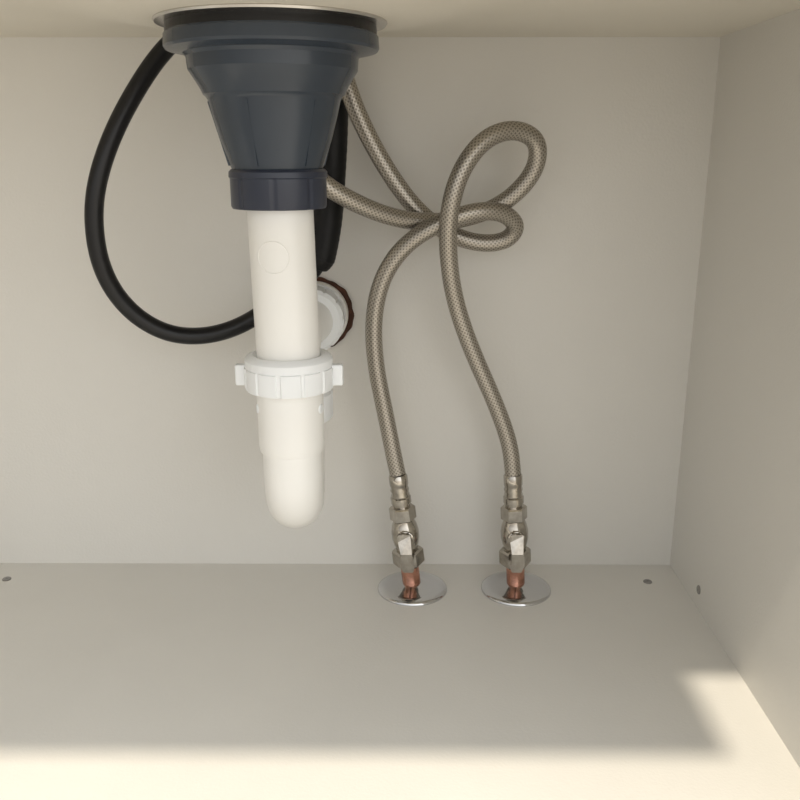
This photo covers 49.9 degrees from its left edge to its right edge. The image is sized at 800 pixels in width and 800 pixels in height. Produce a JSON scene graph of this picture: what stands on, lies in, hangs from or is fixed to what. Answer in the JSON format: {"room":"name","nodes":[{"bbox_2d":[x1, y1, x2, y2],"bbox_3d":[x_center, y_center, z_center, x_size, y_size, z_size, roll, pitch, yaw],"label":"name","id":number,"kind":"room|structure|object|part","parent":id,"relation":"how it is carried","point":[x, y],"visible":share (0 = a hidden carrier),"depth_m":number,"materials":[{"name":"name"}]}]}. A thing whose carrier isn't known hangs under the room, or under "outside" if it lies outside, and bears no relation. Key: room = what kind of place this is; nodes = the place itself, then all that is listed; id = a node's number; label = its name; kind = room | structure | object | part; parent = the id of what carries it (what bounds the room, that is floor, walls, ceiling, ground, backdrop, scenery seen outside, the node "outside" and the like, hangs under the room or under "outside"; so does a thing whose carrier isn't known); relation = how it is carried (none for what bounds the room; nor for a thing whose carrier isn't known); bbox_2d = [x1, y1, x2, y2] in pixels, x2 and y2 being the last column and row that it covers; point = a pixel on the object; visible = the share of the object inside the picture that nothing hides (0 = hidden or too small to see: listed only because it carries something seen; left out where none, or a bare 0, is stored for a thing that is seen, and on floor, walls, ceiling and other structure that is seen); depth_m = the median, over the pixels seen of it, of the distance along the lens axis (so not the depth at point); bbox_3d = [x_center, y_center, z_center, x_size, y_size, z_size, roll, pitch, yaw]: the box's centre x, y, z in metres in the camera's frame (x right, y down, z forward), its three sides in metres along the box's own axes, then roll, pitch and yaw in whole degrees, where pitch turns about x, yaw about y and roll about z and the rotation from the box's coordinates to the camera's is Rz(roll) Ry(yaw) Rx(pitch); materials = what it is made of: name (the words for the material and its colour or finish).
{"room":"under-sink cabinet","nodes":[
{"label":"under-sink cabinet","id":0,"kind":"room"},
{"bbox_2d":[0,37,720,564],"bbox_3d":[-0.152,-0.093,0.920,0.962,0.618,0.018,0,16,0],"label":"panel","id":1,"kind":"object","parent":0,"point":[120,442],"depth_m":0.91,"materials":[{"name":"white laminate"}]},
{"bbox_2d":[0,563,799,799],"bbox_3d":[-0.153,0.267,0.755,0.926,0.018,0.500,0,16,0],"label":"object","id":2,"kind":"structure","parent":0,"point":[119,681],"depth_m":0.76,"materials":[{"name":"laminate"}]},
{"bbox_2d":[2,576,10,580],"bbox_3d":[-0.438,0.199,0.957,0.010,0.001,0.010,0,16,0],"label":"screw","id":3,"kind":"object","parent":2,"relation":"on","point":[7,578],"visible":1,"depth_m":0.96,"materials":[{"name":"metal"}]},
{"bbox_2d":[378,472,446,605],"bbox_3d":[0.013,0.141,0.918,0.076,0.134,0.076,0,16,0],"label":"shutoff valve","id":4,"kind":"object","parent":2,"relation":"on","point":[411,586],"visible":1,"depth_m":0.91,"materials":[{"name":"silver metal"}]},
{"bbox_3d":[0.006,0.146,0.907,0.018,0.018,0.024,0,16,0],"label":"stem","id":5,"kind":"part","parent":4,"relation":"part of","materials":[{"name":"silver metal"}]},
{"bbox_3d":[0.006,0.160,0.896,0.018,0.041,0.008,0,16,0],"label":"lever","id":6,"kind":"part","parent":4,"relation":"part of","materials":[{"name":"silver metal"}]},
{"bbox_2d":[342,77,523,476],"bbox_3d":[0.027,-0.128,0.836,0.185,0.431,0.050,0,16,0],"label":"hose","id":7,"kind":"object","parent":4,"relation":"attached to","point":[506,215],"visible":0.85,"depth_m":0.82,"materials":[{"name":"metal"}]},
{"bbox_2d":[481,474,550,606],"bbox_3d":[0.126,0.141,0.917,0.076,0.134,0.076,0,16,0],"label":"shutoff valve","id":8,"kind":"object","parent":2,"relation":"on","point":[513,586],"visible":1,"depth_m":0.91,"materials":[{"name":"silver metal"}]},
{"bbox_2d":[326,121,546,476],"bbox_3d":[0.006,-0.123,0.821,0.260,0.428,0.064,0,16,0],"label":"hose","id":9,"kind":"object","parent":8,"relation":"attached to","point":[523,132],"visible":0.77,"depth_m":0.80,"materials":[{"name":"metal"}]},
{"bbox_3d":[0.122,0.146,0.906,0.018,0.018,0.024,0,16,0],"label":"stem","id":10,"kind":"part","parent":8,"relation":"part of","materials":[{"name":"silver metal"}]},
{"bbox_3d":[0.122,0.160,0.895,0.016,0.041,0.008,0,16,0],"label":"lever","id":11,"kind":"part","parent":8,"relation":"part of","materials":[{"name":"silver metal"}]},
{"bbox_2d":[643,579,651,583],"bbox_3d":[0.274,0.201,0.951,0.010,0.001,0.010,0,16,0],"label":"screw","id":12,"kind":"object","parent":2,"relation":"on","point":[647,581],"visible":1,"depth_m":0.95,"materials":[{"name":"metal"}]},
{"bbox_2d":[0,0,799,36],"bbox_3d":[-0.153,-0.294,0.592,0.926,0.049,0.500,0,16,0],"label":"panel","id":13,"kind":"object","parent":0,"point":[18,18],"depth_m":0.69,"materials":[{"name":"beige wood"}]},
{"bbox_2d":[152,3,386,210],"bbox_3d":[-0.097,-0.219,0.666,0.174,0.138,0.174,0,16,0],"label":"sink drain","id":14,"kind":"object","parent":13,"relation":"attached to","point":[274,78],"visible":1,"depth_m":0.62,"materials":[{"name":"grey plastic"}]},
{"bbox_2d":[235,210,353,527],"bbox_3d":[-0.092,-0.045,0.801,0.090,0.307,0.238,0,16,0],"label":"p-trap","id":15,"kind":"object","parent":14,"relation":"attached to","point":[299,315],"visible":0.99,"depth_m":0.70,"materials":[{"name":"white plastic"}]},
{"bbox_2d":[84,38,347,343],"bbox_3d":[-0.165,-0.199,0.804,0.251,0.301,0.044,-6,17,-19],"label":"hose","id":16,"kind":"object","parent":15,"relation":"attached to","point":[328,220],"visible":0.59,"depth_m":0.80,"materials":[{"name":"rubber"}]},
{"bbox_2d":[317,281,347,334],"bbox_3d":[-0.089,-0.089,0.901,0.069,0.069,0.013,0,16,0],"label":"nut","id":17,"kind":"object","parent":15,"relation":"attached to","point":[341,294],"depth_m":0.90,"materials":[{"name":"white plastic"}]},
{"bbox_2d":[670,9,799,767],"bbox_3d":[0.318,-0.020,0.669,0.018,0.618,0.500,0,16,0],"label":"panel","id":18,"kind":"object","parent":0,"point":[736,530],"depth_m":0.76,"materials":[{"name":"white laminate"}]},
{"bbox_2d":[696,585,700,593],"bbox_3d":[0.310,0.197,0.893,0.001,0.010,0.010,0,16,0],"label":"screw","id":19,"kind":"object","parent":18,"relation":"attached to","point":[698,589],"visible":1,"depth_m":0.89,"materials":[{"name":"metal"}]}
]}

